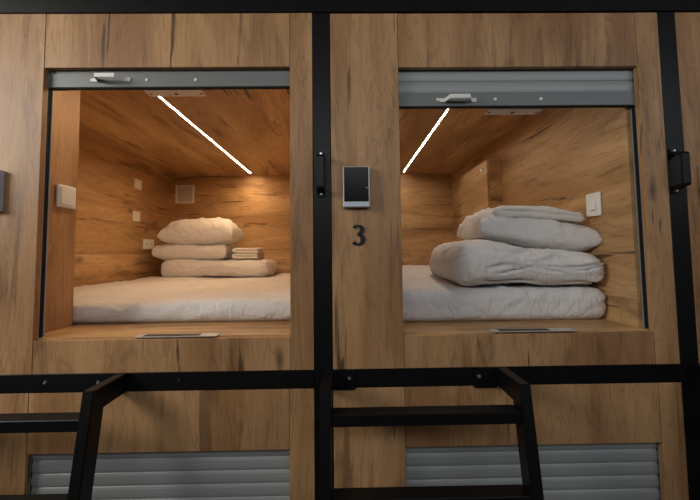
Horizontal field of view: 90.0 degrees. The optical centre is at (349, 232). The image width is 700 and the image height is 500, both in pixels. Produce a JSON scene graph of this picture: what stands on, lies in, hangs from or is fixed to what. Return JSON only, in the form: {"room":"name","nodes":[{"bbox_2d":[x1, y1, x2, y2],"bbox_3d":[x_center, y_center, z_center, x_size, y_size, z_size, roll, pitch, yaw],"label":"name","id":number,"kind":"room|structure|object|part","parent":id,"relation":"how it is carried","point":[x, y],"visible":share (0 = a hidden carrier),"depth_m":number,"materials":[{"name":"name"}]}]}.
{"room":"dormitory","nodes":[
{"label":"dormitory","id":0,"kind":"room"},
{"bbox_3d":[-0.092,1.578,0.827,7.000,0.050,4.800,-1,-3,-1],"label":"floor","id":1,"kind":"structure","parent":0,"visible":0},
{"bbox_2d":[0,373,127,499],"bbox_3d":[-0.967,0.996,0.881,0.575,1.139,0.338,-1,-3,-1],"label":"ladder","id":2,"kind":"object","parent":1,"relation":"on","point":[107,387],"visible":1,"depth_m":0.93,"materials":[{"name":"black metal"}]},
{"bbox_3d":[-0.755,0.466,1.081,0.072,0.061,0.005,-1,-3,-1],"label":"wall plate","id":3,"kind":"part","parent":2,"relation":"part of","materials":[{"name":"black metal"}]},
{"bbox_2d":[0,0,699,499],"bbox_3d":[-0.211,0.208,1.113,5.600,2.720,0.104,-1,-3,-1],"label":"steel frame","id":4,"kind":"object","parent":1,"relation":"on","point":[678,160],"visible":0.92,"depth_m":1.12,"materials":[{"name":"black"}]},
{"bbox_2d":[0,13,313,374],"bbox_3d":[-0.868,-0.084,2.119,1.475,1.162,2.034,-1,-3,-1],"label":"capsule","id":5,"kind":"object","parent":4,"relation":"on","point":[81,107],"depth_m":1.16,"materials":[{"name":"brown wood"}]},
{"bbox_2d":[0,170,4,211],"bbox_3d":[-1.143,-0.133,1.104,0.086,0.132,0.024,-1,-3,-1],"label":"card reader","id":6,"kind":"object","parent":5,"relation":"attached to","point":[2,173],"visible":1,"depth_m":1.11,"materials":[{"name":"grey plastic"}]},
{"bbox_2d":[56,184,75,208],"bbox_3d":[-1.036,-0.132,1.280,0.012,0.082,0.085,-1,-3,-1],"label":"light switch","id":7,"kind":"object","parent":5,"relation":"attached to","point":[65,195],"visible":1,"depth_m":1.27,"materials":[{"name":"white plastic"}]},
{"bbox_3d":[-0.790,-0.508,1.144,0.124,0.013,0.035,-1,-3,-1],"label":"pull handle","id":8,"kind":"part","parent":5,"relation":"part of","materials":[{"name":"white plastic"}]},
{"bbox_2d":[132,211,139,221],"bbox_3d":[-1.589,-0.122,2.603,0.009,0.075,0.090,-1,-3,-1],"label":"wall plate","id":9,"kind":"object","parent":5,"relation":"attached to","point":[135,215],"visible":1,"depth_m":2.59,"materials":[{"name":"white plastic"}]},
{"bbox_2d":[134,178,141,189],"bbox_3d":[-1.591,-0.363,2.628,0.012,0.077,0.090,-1,-3,-1],"label":"light switch","id":10,"kind":"object","parent":5,"relation":"attached to","point":[137,183],"visible":1,"depth_m":2.62,"materials":[{"name":"white plastic"}]},
{"bbox_2d":[143,239,153,248],"bbox_3d":[-1.588,0.090,2.761,0.011,0.077,0.150,-1,-3,-1],"label":"power outlet","id":11,"kind":"object","parent":5,"relation":"attached to","point":[147,243],"visible":0.84,"depth_m":2.75,"materials":[{"name":"white plastic"}]},
{"bbox_3d":[-0.587,0.384,1.102,0.799,0.102,0.017,-1,-3,-1],"label":"rail","id":12,"kind":"part","parent":5,"relation":"part of","materials":[{"name":"brown wood"}]},
{"bbox_3d":[-0.862,0.401,2.099,1.475,0.018,1.982,-1,-3,-1],"label":"floor panel","id":13,"kind":"part","parent":5,"relation":"part of","materials":[{"name":"brown wood"}]},
{"bbox_3d":[-0.600,-0.634,1.162,0.799,0.183,0.017,-1,-3,-1],"label":"rail","id":14,"kind":"part","parent":5,"relation":"part of","materials":[{"name":"brown wood"}]},
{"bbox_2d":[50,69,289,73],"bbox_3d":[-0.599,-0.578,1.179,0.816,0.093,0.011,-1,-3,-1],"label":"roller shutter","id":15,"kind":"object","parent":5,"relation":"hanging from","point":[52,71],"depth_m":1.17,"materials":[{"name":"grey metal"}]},
{"bbox_3d":[-0.601,-0.481,1.206,0.196,0.003,0.048,-1,-3,-1],"label":"lock plate","id":16,"kind":"part","parent":5,"relation":"part of","materials":[{"name":"brown"}]},
{"bbox_3d":[-0.552,0.329,1.122,0.260,0.002,0.040,-1,-3,-1],"label":"strike plate","id":17,"kind":"part","parent":5,"relation":"part of","materials":[{"name":"silver metal"}]},
{"bbox_2d":[73,273,289,323],"bbox_3d":[-0.862,0.346,2.196,1.413,0.100,1.776,-1,-3,-1],"label":"mattress","id":18,"kind":"object","parent":5,"relation":"on","point":[151,299],"visible":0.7,"depth_m":1.38,"materials":[{"name":"white fabric"}]},
{"bbox_2d":[161,259,277,276],"bbox_3d":[-1.015,0.273,2.814,0.835,0.145,0.466,-1,-3,-1],"label":"duvet","id":19,"kind":"object","parent":18,"relation":"on","point":[174,267],"visible":0.91,"depth_m":2.60,"materials":[{"name":"white fabric"}]},
{"bbox_2d":[151,244,237,259],"bbox_3d":[-1.200,0.149,2.781,0.558,0.167,0.395,-1,-3,-1],"label":"pillow","id":20,"kind":"object","parent":19,"relation":"on","point":[165,251],"visible":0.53,"depth_m":2.61,"materials":[{"name":"white fabric"}]},
{"bbox_2d":[157,217,244,244],"bbox_3d":[-1.155,-0.007,2.775,0.564,0.240,0.379,-1,-3,-1],"label":"pillow","id":21,"kind":"object","parent":20,"relation":"on","point":[218,230],"visible":0.8,"depth_m":2.62,"materials":[{"name":"white fabric"}]},
{"bbox_2d":[232,253,264,258],"bbox_3d":[-0.795,0.182,2.745,0.196,0.044,0.226,-1,-3,-1],"label":"folded towel","id":22,"kind":"object","parent":19,"relation":"on","point":[236,255],"visible":1,"depth_m":2.64,"materials":[{"name":"white fabric"}]},
{"bbox_2d":[232,248,264,252],"bbox_3d":[-0.793,0.139,2.747,0.201,0.042,0.226,-1,-3,-1],"label":"folded towel","id":23,"kind":"object","parent":22,"relation":"on","point":[235,250],"visible":0.98,"depth_m":2.64,"materials":[{"name":"white fabric"}]},
{"bbox_3d":[-0.874,-0.582,2.178,1.475,0.018,1.940,-1,-3,-1],"label":"ceiling panel","id":24,"kind":"part","parent":5,"relation":"part of","materials":[{"name":"brown wood"}]},
{"bbox_2d":[175,185,194,202],"bbox_3d":[-1.473,-0.344,3.122,0.164,0.163,0.012,-1,-3,-1],"label":"air vent","id":25,"kind":"object","parent":5,"relation":"attached to","point":[183,193],"visible":1,"depth_m":3.12,"materials":[{"name":"white"}]},
{"bbox_2d":[177,187,191,201],"bbox_3d":[-1.473,-0.344,3.124,0.136,0.135,0.008,-1,-3,-1],"label":"grille","id":26,"kind":"object","parent":25,"relation":"attached to","point":[184,194],"depth_m":3.12,"materials":[{"name":"beige"}]},
{"bbox_3d":[-0.856,-0.570,2.197,0.011,0.004,1.700,-1,-3,-1],"label":"light strip","id":27,"kind":"part","parent":5,"relation":"part of","materials":[{"name":"white plastic"}]},
{"bbox_3d":[-0.840,0.467,1.109,1.457,0.057,0.051,-1,-3,-1],"label":"cross rail","id":28,"kind":"part","parent":4,"relation":"part of","materials":[{"name":"black metal"}]},
{"bbox_2d":[0,388,314,499],"bbox_3d":[-0.833,1.015,1.073,1.455,1.040,0.042,-1,-3,-1],"label":"capsule","id":29,"kind":"object","parent":4,"relation":"hanging from","point":[255,444],"visible":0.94,"depth_m":1.09,"materials":[{"name":"brown wood"}]},
{"bbox_3d":[-0.590,0.584,1.090,0.803,0.183,0.017,-1,-3,-1],"label":"rail","id":30,"kind":"part","parent":29,"relation":"part of","materials":[{"name":"brown wood"}]},
{"bbox_2d":[31,449,289,499],"bbox_3d":[-0.585,1.015,1.085,0.820,0.765,0.011,-1,-3,-1],"label":"roller shutter","id":31,"kind":"object","parent":29,"relation":"hanging from","point":[242,474],"depth_m":1.10,"materials":[{"name":"grey metal"}]},
{"bbox_3d":[-0.093,-0.191,1.109,0.024,0.147,0.046,-1,-3,-1],"label":"grab handle","id":32,"kind":"part","parent":4,"relation":"part of","materials":[{"name":"black metal"}]},
{"bbox_3d":[-0.083,0.418,1.125,0.058,2.300,0.058,-1,-3,-1],"label":"post","id":33,"kind":"part","parent":4,"relation":"part of","materials":[{"name":"black metal"}]},
{"bbox_2d":[330,13,679,368],"bbox_3d":[0.478,-0.098,2.136,1.100,1.160,2.034,-1,-3,-1],"label":"capsule","id":34,"kind":"object","parent":4,"relation":"on","point":[570,105],"depth_m":1.17,"materials":[{"name":"brown wood"}]},
{"bbox_2d":[343,166,369,207],"bbox_3d":[0.020,-0.146,1.119,0.086,0.132,0.024,-1,-3,-1],"label":"card reader","id":35,"kind":"object","parent":34,"relation":"attached to","point":[356,179],"visible":1,"depth_m":1.11,"materials":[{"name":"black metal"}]},
{"bbox_2d":[352,225,365,245],"bbox_3d":[0.028,0.008,1.120,0.044,0.066,0.003,-1,-3,-1],"label":"room number","id":36,"kind":"object","parent":34,"relation":"attached to","point":[360,233],"visible":1,"depth_m":1.12,"materials":[{"name":"black"}]},
{"bbox_3d":[0.479,-0.585,2.214,0.011,0.004,1.700,-1,-3,-1],"label":"light strip","id":37,"kind":"part","parent":34,"relation":"part of","materials":[{"name":"white plastic"}]},
{"bbox_3d":[0.361,-0.444,1.153,0.124,0.013,0.035,-1,-3,-1],"label":"pull handle","id":38,"kind":"part","parent":34,"relation":"part of","materials":[{"name":"white plastic"}]},
{"bbox_3d":[0.472,-0.597,2.195,0.958,0.018,1.940,-1,-3,-1],"label":"ceiling panel","id":39,"kind":"part","parent":34,"relation":"part of","materials":[{"name":"brown wood"}]},
{"bbox_2d":[461,159,502,239],"bbox_3d":[0.886,-0.115,2.381,0.100,0.648,0.480,-1,-3,-1],"label":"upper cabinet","id":40,"kind":"object","parent":34,"relation":"attached to","point":[481,187],"visible":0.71,"depth_m":2.23,"materials":[{"name":"brown wood"}]},
{"bbox_2d":[402,265,605,321],"bbox_3d":[0.486,0.302,2.186,0.914,0.156,1.835,-1,-3,-1],"label":"mattress","id":41,"kind":"object","parent":34,"relation":"on","point":[427,297],"visible":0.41,"depth_m":1.28,"materials":[{"name":"white fabric"}]},
{"bbox_2d":[429,239,604,285],"bbox_3d":[0.664,0.120,1.526,0.569,0.183,0.538,-1,-3,-1],"label":"duvet","id":42,"kind":"object","parent":41,"relation":"on","point":[465,262],"visible":0.98,"depth_m":1.28,"materials":[{"name":"white fabric"}]},
{"bbox_2d":[457,207,601,251],"bbox_3d":[0.742,-0.007,1.541,0.454,0.214,0.402,-1,-3,5],"label":"pillow","id":43,"kind":"object","parent":42,"relation":"on","point":[524,232],"visible":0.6,"depth_m":1.37,"materials":[{"name":"white fabric"}]},
{"bbox_2d":[491,205,585,222],"bbox_3d":[0.752,-0.067,1.495,0.350,0.076,0.250,-1,-3,5],"label":"folded towel","id":44,"kind":"object","parent":43,"relation":"on","point":[541,212],"visible":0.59,"depth_m":1.38,"materials":[{"name":"white fabric"}]},
{"bbox_3d":[0.566,-0.421,1.216,0.188,0.003,0.048,-1,-3,-1],"label":"lock plate","id":45,"kind":"part","parent":34,"relation":"part of","materials":[{"name":"brown"}]},
{"bbox_2d":[398,69,632,92],"bbox_3d":[0.558,-0.555,1.191,0.815,0.165,0.011,-1,-3,-1],"label":"roller shutter","id":46,"kind":"object","parent":34,"relation":"hanging from","point":[409,80],"depth_m":1.18,"materials":[{"name":"grey metal"}]},
{"bbox_3d":[0.558,-0.643,1.176,0.798,0.185,0.017,-1,-3,-1],"label":"rail","id":47,"kind":"part","parent":34,"relation":"part of","materials":[{"name":"brown wood"}]},
{"bbox_3d":[0.484,0.385,2.116,0.958,0.018,1.982,-1,-3,-1],"label":"floor panel","id":48,"kind":"part","parent":34,"relation":"part of","materials":[{"name":"brown wood"}]},
{"bbox_3d":[0.570,0.372,1.116,0.798,0.100,0.017,-1,-3,-1],"label":"rail","id":49,"kind":"part","parent":34,"relation":"part of","materials":[{"name":"brown wood"}]},
{"bbox_3d":[0.592,0.316,1.136,0.265,0.002,0.040,-1,-3,-1],"label":"strike plate","id":50,"kind":"part","parent":34,"relation":"part of","materials":[{"name":"silver metal"}]},
{"bbox_2d":[586,192,601,216],"bbox_3d":[0.941,-0.109,1.357,0.017,0.090,0.078,-1,-3,-1],"label":"light switch","id":51,"kind":"object","parent":34,"relation":"attached to","point":[593,201],"visible":1,"depth_m":1.35,"materials":[{"name":"white plastic"}]},
{"bbox_3d":[0.497,0.452,1.126,1.102,0.057,0.051,-1,-3,-1],"label":"cross rail","id":52,"kind":"part","parent":4,"relation":"part of","materials":[{"name":"black metal"}]},
{"bbox_2d":[333,382,688,499],"bbox_3d":[0.504,1.000,1.090,1.100,1.040,0.042,-1,-3,-1],"label":"capsule","id":53,"kind":"object","parent":4,"relation":"hanging from","point":[611,441],"visible":0.7,"depth_m":1.10,"materials":[{"name":"brown wood"}]},
{"bbox_3d":[0.574,0.571,1.105,0.804,0.183,0.017,-1,-3,-1],"label":"rail","id":54,"kind":"part","parent":53,"relation":"part of","materials":[{"name":"brown wood"}]},
{"bbox_2d":[406,443,659,499],"bbox_3d":[0.579,1.002,1.099,0.821,0.765,0.011,-1,-3,-1],"label":"roller shutter","id":55,"kind":"object","parent":53,"relation":"hanging from","point":[611,471],"depth_m":1.11,"materials":[{"name":"grey metal"}]},
{"bbox_3d":[1.077,0.405,1.140,0.059,2.300,0.058,-1,-3,-1],"label":"post","id":56,"kind":"part","parent":4,"relation":"part of","materials":[{"name":"black metal"}]},
{"bbox_3d":[1.060,-0.204,1.123,0.024,0.147,0.046,-1,-3,-1],"label":"grab handle","id":57,"kind":"part","parent":4,"relation":"part of","materials":[{"name":"black metal"}]},
{"bbox_2d":[674,12,699,363],"bbox_3d":[1.652,-0.169,1.172,1.102,1.160,0.042,-1,-3,-1],"label":"capsule","id":58,"kind":"object","parent":4,"relation":"attached to","point":[687,25],"visible":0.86,"depth_m":1.16,"materials":[{"name":"brown wood"}]},
{"bbox_2d":[319,367,543,499],"bbox_3d":[0.212,0.982,0.895,0.575,1.139,0.338,-1,-3,-1],"label":"ladder","id":59,"kind":"object","parent":1,"relation":"on","point":[521,414],"visible":1,"depth_m":0.94,"materials":[{"name":"black metal"}]},
{"bbox_3d":[-0.018,0.458,1.091,0.070,0.061,0.005,-1,-3,-1],"label":"wall plate","id":60,"kind":"part","parent":59,"relation":"part of","materials":[{"name":"black metal"}]},
{"bbox_3d":[0.424,0.453,1.096,0.072,0.061,0.005,-1,-3,-1],"label":"wall plate","id":61,"kind":"part","parent":59,"relation":"part of","materials":[{"name":"black metal"}]}
]}

